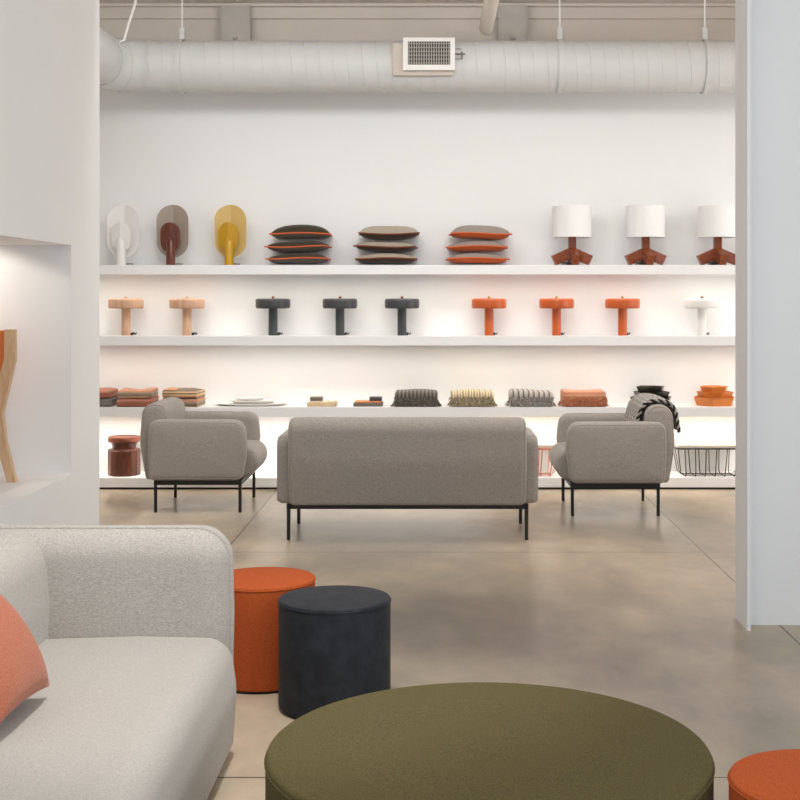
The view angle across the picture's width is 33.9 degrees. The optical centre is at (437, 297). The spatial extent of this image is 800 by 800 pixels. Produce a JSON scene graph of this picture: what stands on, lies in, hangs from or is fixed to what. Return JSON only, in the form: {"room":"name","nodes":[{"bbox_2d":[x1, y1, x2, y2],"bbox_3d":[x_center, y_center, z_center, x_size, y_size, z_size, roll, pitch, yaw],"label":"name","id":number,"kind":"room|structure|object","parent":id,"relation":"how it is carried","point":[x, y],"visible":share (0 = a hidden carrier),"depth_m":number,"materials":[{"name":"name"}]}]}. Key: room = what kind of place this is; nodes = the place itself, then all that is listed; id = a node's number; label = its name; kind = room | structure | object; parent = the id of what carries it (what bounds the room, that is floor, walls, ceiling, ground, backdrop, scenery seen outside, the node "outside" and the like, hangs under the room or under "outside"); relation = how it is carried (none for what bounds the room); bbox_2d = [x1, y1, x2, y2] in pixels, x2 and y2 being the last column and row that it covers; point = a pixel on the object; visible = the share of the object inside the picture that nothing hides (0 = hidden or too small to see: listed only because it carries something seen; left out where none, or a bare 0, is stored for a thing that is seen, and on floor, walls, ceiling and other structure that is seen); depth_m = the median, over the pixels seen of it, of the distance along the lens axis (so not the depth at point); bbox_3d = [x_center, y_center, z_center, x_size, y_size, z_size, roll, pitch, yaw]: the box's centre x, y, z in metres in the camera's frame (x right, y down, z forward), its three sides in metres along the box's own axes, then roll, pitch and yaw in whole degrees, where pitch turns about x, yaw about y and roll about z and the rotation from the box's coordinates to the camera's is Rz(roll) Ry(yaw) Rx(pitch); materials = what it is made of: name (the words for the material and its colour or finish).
{"room":"store","nodes":[
{"label":"store","id":0,"kind":"room"},
{"bbox_2d":[0,0,98,524],"bbox_3d":[-3.100,-0.450,2.570,2.200,4.000,10.340,0,0,0],"label":"wall","id":1,"kind":"structure","parent":0,"point":[49,49],"depth_m":7.14,"materials":[{"name":"white paint"}]},
{"bbox_2d":[0,329,17,482],"bbox_3d":[-2.490,0.561,6.601,0.588,0.795,0.502,0,0,0],"label":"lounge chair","id":2,"kind":"object","parent":1,"relation":"in","point":[8,337],"visible":1,"depth_m":6.81,"materials":[{"name":"brown wood"}]},
{"bbox_2d":[99,88,734,470],"bbox_3d":[0.000,-0.450,11.100,8.800,4.000,0.200,0,0,0],"label":"wall","id":3,"kind":"structure","parent":0,"point":[343,164],"depth_m":11.00,"materials":[{"name":"white paint"}]},
{"bbox_2d":[220,5,250,40],"bbox_3d":[-1.679,-2.167,10.879,0.250,0.514,0.092,0,0,0],"label":"trim","id":4,"kind":"structure","parent":3,"relation":"attached to","point":[235,21],"depth_m":10.86,"materials":[{"name":"metal"}]},
{"bbox_2d":[99,19,734,40],"bbox_3d":[0.000,-2.116,10.982,8.400,0.432,0.035,0,0,0],"label":"ceiling beam","id":5,"kind":"structure","parent":3,"relation":"attached to","point":[139,29],"depth_m":10.96,"materials":[{"name":"white paint"}]},
{"bbox_2d":[99,3,734,18],"bbox_3d":[0.000,-2.391,10.940,8.400,0.118,0.120,0,0,0],"label":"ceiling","id":6,"kind":"structure","parent":3,"relation":"attached to","point":[106,10],"depth_m":10.93,"materials":[{"name":"white paint"}]},
{"bbox_2d":[99,335,734,345],"bbox_3d":[0.000,0.347,10.800,8.380,0.077,0.400,0,0,0],"label":"wall shelf","id":7,"kind":"object","parent":3,"relation":"attached to","point":[104,340],"visible":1,"depth_m":10.60,"materials":[{"name":"white paint"}]},
{"bbox_2d":[108,296,143,335],"bbox_3d":[-2.572,0.146,10.800,0.286,0.324,0.286,0,0,0],"label":"mushroom lamp","id":8,"kind":"object","parent":7,"relation":"on","point":[125,304],"visible":1,"depth_m":10.74,"materials":[{"name":"beige wood"}]},
{"bbox_2d":[169,296,204,335],"bbox_3d":[-2.069,0.146,10.800,0.286,0.324,0.286,0,0,0],"label":"mushroom lamp","id":9,"kind":"object","parent":7,"relation":"on","point":[186,304],"visible":1,"depth_m":10.74,"materials":[{"name":"beige wood"}]},
{"bbox_2d":[255,296,289,335],"bbox_3d":[-1.360,0.146,10.800,0.286,0.324,0.286,0,0,0],"label":"mushroom lamp","id":10,"kind":"object","parent":7,"relation":"on","point":[272,304],"visible":1,"depth_m":10.74,"materials":[{"name":"black metal"}]},
{"bbox_2d":[323,296,356,335],"bbox_3d":[-0.808,0.146,10.800,0.286,0.324,0.286,0,0,0],"label":"mushroom lamp","id":11,"kind":"object","parent":7,"relation":"on","point":[339,304],"visible":1,"depth_m":10.72,"materials":[{"name":"black metal"}]},
{"bbox_2d":[385,296,418,335],"bbox_3d":[-0.297,0.146,10.800,0.286,0.324,0.286,0,0,0],"label":"mushroom lamp","id":12,"kind":"object","parent":7,"relation":"on","point":[401,304],"visible":1,"depth_m":10.72,"materials":[{"name":"black metal"}]},
{"bbox_2d":[472,296,505,335],"bbox_3d":[0.420,0.146,10.800,0.286,0.324,0.286,0,0,0],"label":"mushroom lamp","id":13,"kind":"object","parent":7,"relation":"on","point":[488,304],"visible":1,"depth_m":10.72,"materials":[{"name":"orange metal"}]},
{"bbox_2d":[539,296,573,335],"bbox_3d":[0.977,0.146,10.800,0.286,0.324,0.286,0,0,0],"label":"mushroom lamp","id":14,"kind":"object","parent":7,"relation":"on","point":[556,304],"visible":1,"depth_m":10.73,"materials":[{"name":"orange metal"}]},
{"bbox_2d":[605,296,639,335],"bbox_3d":[1.521,0.146,10.800,0.286,0.324,0.286,0,0,0],"label":"mushroom lamp","id":15,"kind":"object","parent":7,"relation":"on","point":[622,304],"visible":1,"depth_m":10.73,"materials":[{"name":"orange metal"}]},
{"bbox_2d":[684,296,719,335],"bbox_3d":[2.176,0.146,10.800,0.286,0.324,0.286,0,0,0],"label":"mushroom lamp","id":16,"kind":"object","parent":7,"relation":"on","point":[701,304],"visible":1,"depth_m":10.74,"materials":[{"name":"white metal"}]},
{"bbox_2d":[99,265,734,274],"bbox_3d":[0.000,-0.229,10.800,8.380,0.077,0.400,0,0,0],"label":"wall shelf","id":17,"kind":"object","parent":3,"relation":"attached to","point":[103,269],"visible":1,"depth_m":10.60,"materials":[{"name":"white paint"}]},
{"bbox_2d":[107,205,138,264],"bbox_3d":[-2.600,-0.518,10.783,0.205,0.502,0.194,0,0,40],"label":"table lamp","id":18,"kind":"object","parent":17,"relation":"on","point":[122,220],"visible":0.94,"depth_m":10.79,"materials":[{"name":"white ceramic"}]},
{"bbox_2d":[157,205,187,264],"bbox_3d":[-2.194,-0.518,10.783,0.205,0.502,0.194,0,0,40],"label":"table lamp","id":19,"kind":"object","parent":17,"relation":"on","point":[172,220],"visible":0.89,"depth_m":10.79,"materials":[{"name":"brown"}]},
{"bbox_2d":[214,205,245,264],"bbox_3d":[-1.718,-0.518,10.783,0.205,0.502,0.194,0,0,40],"label":"table lamp","id":20,"kind":"object","parent":17,"relation":"on","point":[229,220],"visible":0.9,"depth_m":10.79,"materials":[{"name":"yellow ceramic"}]},
{"bbox_2d":[266,253,330,263],"bbox_3d":[-1.148,-0.325,10.800,0.512,0.091,0.351,0,0,-2],"label":"throw pillow","id":21,"kind":"object","parent":17,"relation":"on","point":[294,258],"visible":1,"depth_m":10.65,"materials":[{"name":"black fabric"}]},
{"bbox_2d":[264,241,331,252],"bbox_3d":[-1.150,-0.421,10.810,0.508,0.097,0.350,0,0,3],"label":"throw pillow","id":22,"kind":"object","parent":21,"relation":"on","point":[302,246],"visible":1,"depth_m":10.66,"materials":[{"name":"black fabric"}]},
{"bbox_2d":[269,225,332,239],"bbox_3d":[-1.126,-0.543,10.795,0.504,0.118,0.351,0,0,-2],"label":"throw pillow","id":23,"kind":"object","parent":22,"relation":"on","point":[289,232],"visible":1,"depth_m":10.65,"materials":[{"name":"black fabric"}]},
{"bbox_2d":[355,253,417,263],"bbox_3d":[-0.426,-0.327,10.800,0.512,0.088,0.351,0,0,-2],"label":"throw pillow","id":24,"kind":"object","parent":17,"relation":"on","point":[376,258],"visible":1,"depth_m":10.65,"materials":[{"name":"fabric"}]},
{"bbox_2d":[353,241,417,252],"bbox_3d":[-0.428,-0.418,10.810,0.508,0.098,0.351,0,0,3],"label":"throw pillow","id":25,"kind":"object","parent":24,"relation":"on","point":[371,246],"visible":0.98,"depth_m":10.66,"materials":[{"name":"fabric"}]},
{"bbox_2d":[358,226,419,240],"bbox_3d":[-0.404,-0.531,10.795,0.504,0.116,0.351,0,0,-2],"label":"throw pillow","id":26,"kind":"object","parent":25,"relation":"on","point":[387,233],"visible":1,"depth_m":10.65,"materials":[{"name":"fabric"}]},
{"bbox_2d":[446,253,509,263],"bbox_3d":[0.324,-0.325,10.800,0.512,0.088,0.351,0,0,-2],"label":"throw pillow","id":27,"kind":"object","parent":17,"relation":"on","point":[482,258],"visible":1,"depth_m":10.65,"materials":[{"name":"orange fabric"}]},
{"bbox_2d":[445,240,507,251],"bbox_3d":[0.322,-0.427,10.810,0.508,0.094,0.351,0,0,3],"label":"throw pillow","id":28,"kind":"object","parent":27,"relation":"on","point":[473,245],"visible":1,"depth_m":10.66,"materials":[{"name":"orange fabric"}]},
{"bbox_2d":[448,225,511,239],"bbox_3d":[0.346,-0.536,10.795,0.504,0.120,0.350,0,0,-2],"label":"throw pillow","id":29,"kind":"object","parent":28,"relation":"on","point":[479,232],"visible":1,"depth_m":10.65,"materials":[{"name":"grey fabric"}]},
{"bbox_2d":[551,205,592,264],"bbox_3d":[1.105,-0.512,10.800,0.320,0.488,0.320,0,0,-42],"label":"table lamp","id":30,"kind":"object","parent":17,"relation":"on","point":[570,222],"visible":0.94,"depth_m":10.68,"materials":[{"name":"white fabric"}]},
{"bbox_2d":[624,205,666,264],"bbox_3d":[1.711,-0.512,10.800,0.320,0.488,0.320,0,0,-42],"label":"table lamp","id":31,"kind":"object","parent":17,"relation":"on","point":[645,223],"visible":0.95,"depth_m":10.68,"materials":[{"name":"white fabric"}]},
{"bbox_2d":[696,205,734,264],"bbox_3d":[2.304,-0.512,10.800,0.320,0.488,0.320,0,0,-42],"label":"table lamp","id":32,"kind":"object","parent":17,"relation":"on","point":[715,222],"visible":0.89,"depth_m":10.68,"materials":[{"name":"white fabric"}]},
{"bbox_2d":[99,403,734,416],"bbox_3d":[0.000,0.921,10.800,8.380,0.077,0.400,0,0,0],"label":"wall shelf","id":33,"kind":"object","parent":3,"relation":"attached to","point":[290,409],"visible":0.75,"depth_m":10.60,"materials":[{"name":"white paint"}]},
{"bbox_2d":[99,387,117,406],"bbox_3d":[-2.798,0.810,10.750,0.290,0.144,0.312,0,0,0],"label":"folded blanket","id":34,"kind":"object","parent":33,"relation":"on","point":[107,396],"visible":0.47,"depth_m":10.62,"materials":[{"name":"grey fabric"}]},
{"bbox_2d":[117,387,158,406],"bbox_3d":[-2.462,0.811,10.750,0.290,0.141,0.312,0,0,-2],"label":"folded blanket","id":35,"kind":"object","parent":33,"relation":"on","point":[127,397],"visible":0.94,"depth_m":10.61,"materials":[{"name":"fabric"}]},
{"bbox_2d":[162,387,204,406],"bbox_3d":[-2.084,0.810,10.750,0.290,0.144,0.312,0,0,3],"label":"folded blanket","id":36,"kind":"object","parent":33,"relation":"on","point":[191,397],"visible":0.85,"depth_m":10.61,"materials":[{"name":"multicoloured fabric"}]},
{"bbox_2d":[215,401,288,405],"bbox_3d":[-1.533,0.873,10.800,0.620,0.021,0.340,0,0,0],"label":"oval tray","id":37,"kind":"object","parent":33,"relation":"on","point":[227,403],"visible":0.82,"depth_m":10.71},
{"bbox_2d":[229,399,276,403],"bbox_3d":[-1.525,0.851,10.800,0.400,0.021,0.280,0,0,0],"label":"oval tray","id":38,"kind":"object","parent":37,"relation":"on","point":[232,400],"visible":0.87,"depth_m":10.70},
{"bbox_2d":[235,396,265,400],"bbox_3d":[-1.550,0.830,10.800,0.255,0.021,0.200,0,0,0],"label":"oval tray","id":39,"kind":"object","parent":38,"relation":"on","point":[247,398],"visible":1,"depth_m":10.73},
{"bbox_2d":[307,400,337,406],"bbox_3d":[-0.948,0.863,10.750,0.235,0.040,0.200,0,0,0],"label":"desk tray","id":40,"kind":"object","parent":33,"relation":"on","point":[324,403],"visible":0.98,"depth_m":10.65,"materials":[{"name":"brown wood"}]},
{"bbox_2d":[310,396,322,400],"bbox_3d":[-0.998,0.828,10.770,0.102,0.030,0.122,0,0,0],"label":"box","id":41,"kind":"object","parent":40,"relation":"on","point":[312,398],"visible":1,"depth_m":10.71,"materials":[{"name":"beige paint"}]},
{"bbox_2d":[353,400,382,406],"bbox_3d":[-0.570,0.863,10.750,0.235,0.040,0.200,0,0,0],"label":"desk tray","id":42,"kind":"object","parent":33,"relation":"on","point":[358,403],"visible":0.98,"depth_m":10.65,"materials":[{"name":"orange paint"}]},
{"bbox_2d":[369,396,381,400],"bbox_3d":[-0.511,0.828,10.770,0.102,0.030,0.122,0,0,0],"label":"box","id":43,"kind":"object","parent":42,"relation":"on","point":[371,398],"visible":1,"depth_m":10.71,"materials":[{"name":"stone"}]},
{"bbox_2d":[390,389,440,406],"bbox_3d":[-0.177,0.818,10.747,0.420,0.130,0.306,0,0,0],"label":"fringed throw","id":44,"kind":"object","parent":33,"relation":"on","point":[406,397],"visible":1,"depth_m":10.61,"materials":[{"name":"grey fabric"}]},
{"bbox_2d":[447,389,496,406],"bbox_3d":[0.282,0.818,10.747,0.414,0.130,0.306,0,0,0],"label":"fringed throw","id":45,"kind":"object","parent":33,"relation":"on","point":[460,397],"visible":1,"depth_m":10.61,"materials":[{"name":"beige fabric"}]},
{"bbox_2d":[504,389,555,406],"bbox_3d":[0.758,0.817,10.747,0.422,0.132,0.306,0,0,0],"label":"fringed throw","id":46,"kind":"object","parent":33,"relation":"on","point":[516,397],"visible":1,"depth_m":10.62,"materials":[{"name":"grey fabric"}]},
{"bbox_2d":[558,389,608,406],"bbox_3d":[1.191,0.818,10.747,0.417,0.130,0.306,0,0,0],"label":"fringed throw","id":47,"kind":"object","parent":33,"relation":"on","point":[568,397],"visible":1,"depth_m":10.62,"materials":[{"name":"orange fabric"}]},
{"bbox_2d":[630,396,671,404],"bbox_3d":[1.756,0.849,10.800,0.358,0.068,0.356,0,0,0],"label":"bowl","id":48,"kind":"object","parent":33,"relation":"on","point":[631,397],"visible":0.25,"depth_m":10.72,"materials":[{"name":"black paint"}]},
{"bbox_2d":[633,391,669,397],"bbox_3d":[1.760,0.822,10.800,0.288,0.104,0.298,0,0,0],"label":"bowl","id":49,"kind":"object","parent":48,"relation":"on","point":[664,394],"visible":0.36,"depth_m":10.71,"materials":[{"name":"black paint"}]},
{"bbox_2d":[636,385,663,392],"bbox_3d":[1.752,0.796,10.800,0.240,0.138,0.230,0,0,0],"label":"bowl","id":50,"kind":"object","parent":49,"relation":"on","point":[641,388],"visible":0.46,"depth_m":10.72,"materials":[{"name":"black paint"}]},
{"bbox_2d":[694,396,734,406],"bbox_3d":[2.280,0.849,10.800,0.358,0.068,0.356,0,0,0],"label":"bowl","id":51,"kind":"object","parent":33,"relation":"on","point":[714,402],"visible":0.91,"depth_m":10.67,"materials":[{"name":"orange paint"}]},
{"bbox_2d":[697,391,732,397],"bbox_3d":[2.284,0.822,10.800,0.288,0.104,0.298,0,0,0],"label":"bowl","id":52,"kind":"object","parent":51,"relation":"on","point":[728,394],"visible":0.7,"depth_m":10.70,"materials":[{"name":"orange paint"}]},
{"bbox_2d":[700,385,727,392],"bbox_3d":[2.276,0.796,10.800,0.240,0.138,0.230,0,0,0],"label":"bowl","id":53,"kind":"object","parent":52,"relation":"on","point":[704,388],"visible":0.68,"depth_m":10.72,"materials":[{"name":"orange paint"}]},
{"bbox_2d":[498,5,527,40],"bbox_3d":[0.622,-2.167,10.879,0.250,0.514,0.092,0,0,0],"label":"trim","id":54,"kind":"structure","parent":3,"relation":"attached to","point":[512,20],"depth_m":10.86,"materials":[{"name":"metal"}]},
{"bbox_2d":[99,0,734,2],"bbox_3d":[0.000,-2.500,4.300,8.800,0.100,13.800,0,0,0],"label":"ceiling","id":55,"kind":"structure","parent":0,"point":[100,1],"depth_m":10.82,"materials":[{"name":"white paint"}]},
{"bbox_2d":[119,0,136,41],"bbox_3d":[-2.428,-2.231,10.301,0.160,0.442,0.040,0,0,0],"label":"cable","id":56,"kind":"object","parent":55,"relation":"hanging from","point":[135,1],"visible":1,"depth_m":10.29,"materials":[{"name":"white plastic"}]},
{"bbox_2d":[174,0,185,93],"bbox_3d":[-2.063,-2.049,10.560,0.042,0.802,0.435,0,0,0],"label":"hanger","id":57,"kind":"object","parent":55,"relation":"hanging from","point":[181,30],"visible":0.73,"depth_m":10.40,"materials":[{"name":"white metal"}]},
{"bbox_2d":[479,0,498,34],"bbox_3d":[0.387,-2.277,8.550,0.112,0.346,4.000,0,0,0],"label":"conduit pipe","id":58,"kind":"object","parent":55,"relation":"hanging from","point":[489,9],"visible":1,"depth_m":9.85,"materials":[{"name":"metal"}]},
{"bbox_2d":[556,0,564,93],"bbox_3d":[0.980,-2.049,10.560,0.042,0.802,0.435,0,0,0],"label":"hanger","id":59,"kind":"object","parent":55,"relation":"hanging from","point":[559,30],"visible":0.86,"depth_m":10.39,"materials":[{"name":"white metal"}]},
{"bbox_2d":[700,0,712,93],"bbox_3d":[2.150,-2.049,10.560,0.042,0.802,0.435,0,0,0],"label":"hanger","id":60,"kind":"object","parent":55,"relation":"hanging from","point":[704,30],"visible":0.66,"depth_m":10.40,"materials":[{"name":"white metal"}]},
{"bbox_2d":[99,489,799,799],"bbox_3d":[0.000,1.610,4.300,8.800,0.120,13.800,0,0,0],"label":"floor","id":61,"kind":"structure","parent":0,"point":[615,597],"depth_m":6.85,"materials":[{"name":"concrete"}]},
{"bbox_2d":[0,525,235,799],"bbox_3d":[-1.162,1.168,2.985,0.968,0.764,3.369,0,0,0],"label":"sofa","id":62,"kind":"object","parent":61,"relation":"on","point":[132,626],"visible":0.94,"depth_m":4.16,"materials":[{"name":"fabric"}]},
{"bbox_2d":[0,594,49,722],"bbox_3d":[-1.220,0.949,3.550,0.253,0.316,0.402,0,0,4],"label":"throw pillow","id":63,"kind":"object","parent":62,"relation":"on","point":[23,671],"visible":1,"depth_m":3.53,"materials":[{"name":"fabric"}]},
{"bbox_2d":[140,397,266,512],"bbox_3d":[-1.739,1.156,9.822,0.852,0.788,0.860,0,0,0],"label":"armchair","id":64,"kind":"object","parent":61,"relation":"on","point":[179,446],"visible":1,"depth_m":9.40,"materials":[{"name":"grey fabric"}]},
{"bbox_2d":[233,567,315,693],"bbox_3d":[-0.713,1.338,5.325,0.433,0.424,0.433,0,0,0],"label":"pouf","id":65,"kind":"object","parent":61,"relation":"on","point":[257,590],"visible":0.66,"depth_m":5.12,"materials":[{"name":"orange fabric"}]},
{"bbox_2d":[278,585,390,718],"bbox_3d":[-0.392,1.338,4.970,0.431,0.424,0.431,0,0,0],"label":"pouf","id":66,"kind":"object","parent":61,"relation":"on","point":[334,641],"visible":0.93,"depth_m":4.80,"materials":[{"name":"black fabric"}]},
{"bbox_2d":[277,417,537,539],"bbox_3d":[-0.195,1.156,8.691,1.688,0.788,0.852,0,0,0],"label":"loveseat","id":67,"kind":"object","parent":61,"relation":"on","point":[323,462],"visible":1,"depth_m":8.28,"materials":[{"name":"grey fabric"}]},
{"bbox_2d":[99,471,734,488],"bbox_3d":[0.000,1.503,10.800,8.380,0.094,0.400,0,0,0],"label":"wall shelf","id":68,"kind":"object","parent":61,"relation":"on","point":[264,479],"visible":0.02,"depth_m":10.60,"materials":[{"name":"white paint"}]},
{"bbox_2d":[108,435,139,476],"bbox_3d":[-2.587,1.298,10.800,0.268,0.317,0.264,0,0,0],"label":"jar","id":69,"kind":"object","parent":68,"relation":"on","point":[124,456],"visible":0.98,"depth_m":10.70,"materials":[{"name":"brown wood"}]},
{"bbox_2d":[538,441,556,475],"bbox_3d":[0.717,1.325,10.790,0.572,0.262,0.332,0,0,0],"label":"wire basket","id":70,"kind":"object","parent":68,"relation":"on","point":[542,445],"visible":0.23,"depth_m":10.68,"materials":[{"name":"orange metal"}]},
{"bbox_2d":[674,441,734,476],"bbox_3d":[2.220,1.325,10.790,0.572,0.262,0.332,0,0,0],"label":"wire basket","id":71,"kind":"object","parent":68,"relation":"on","point":[681,445],"visible":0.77,"depth_m":10.68,"materials":[{"name":"black metal"}]},
{"bbox_2d":[264,682,714,799],"bbox_3d":[0.128,1.341,3.336,1.132,0.419,1.132,0,0,0],"label":"ottoman","id":72,"kind":"object","parent":61,"relation":"on","point":[466,740],"visible":1,"depth_m":3.29,"materials":[{"name":"green fabric"}]},
{"bbox_2d":[549,402,674,515],"bbox_3d":[1.264,1.156,9.655,0.852,0.788,0.860,0,0,0],"label":"armchair","id":73,"kind":"object","parent":61,"relation":"on","point":[591,450],"visible":0.98,"depth_m":9.23,"materials":[{"name":"grey fabric"}]},
{"bbox_2d":[623,393,680,432],"bbox_3d":[1.558,0.897,9.652,0.390,0.357,0.505,0,0,0],"label":"throw blanket","id":74,"kind":"object","parent":73,"relation":"on","point":[635,406],"visible":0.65,"depth_m":9.57,"materials":[{"name":"fabric"}]},
{"bbox_2d":[727,749,799,799],"bbox_3d":[0.897,1.333,3.060,0.433,0.434,0.433,0,0,0],"label":"pouf","id":75,"kind":"object","parent":61,"relation":"on","point":[775,774],"visible":1,"depth_m":3.07,"materials":[{"name":"orange fabric"}]},
{"bbox_2d":[751,0,799,624],"bbox_3d":[2.829,-0.450,6.275,2.743,4.000,0.130,0,0,0],"label":"wall","id":76,"kind":"structure","parent":0,"point":[775,24],"depth_m":6.21,"materials":[{"name":"white paint"}]},
{"bbox_2d":[735,0,750,630],"bbox_3d":[1.448,-0.450,6.223,0.017,4.000,0.245,0,0,0],"label":"column","id":77,"kind":"structure","parent":76,"relation":"attached to","point":[742,7],"depth_m":6.17,"materials":[{"name":"white paint"}]},
{"bbox_3d":[4.300,-0.450,4.200,0.200,4.000,13.600,0,0,0],"label":"wall","id":78,"kind":"structure","parent":0,"visible":0},
{"bbox_2d":[99,27,734,93],"bbox_3d":[0.657,-1.865,9.297,7.066,0.430,2.955,0,0,0],"label":"air duct","id":79,"kind":"object","parent":78,"relation":"attached to","point":[408,65],"visible":0.85,"depth_m":10.37,"materials":[{"name":"metal"}]},
{"bbox_2d":[408,41,449,64],"bbox_3d":[-0.071,-1.924,10.301,0.349,0.205,0.008,0,0,0],"label":"grille","id":80,"kind":"object","parent":79,"relation":"attached to","point":[419,52],"depth_m":10.30,"materials":[{"name":"white metal"}]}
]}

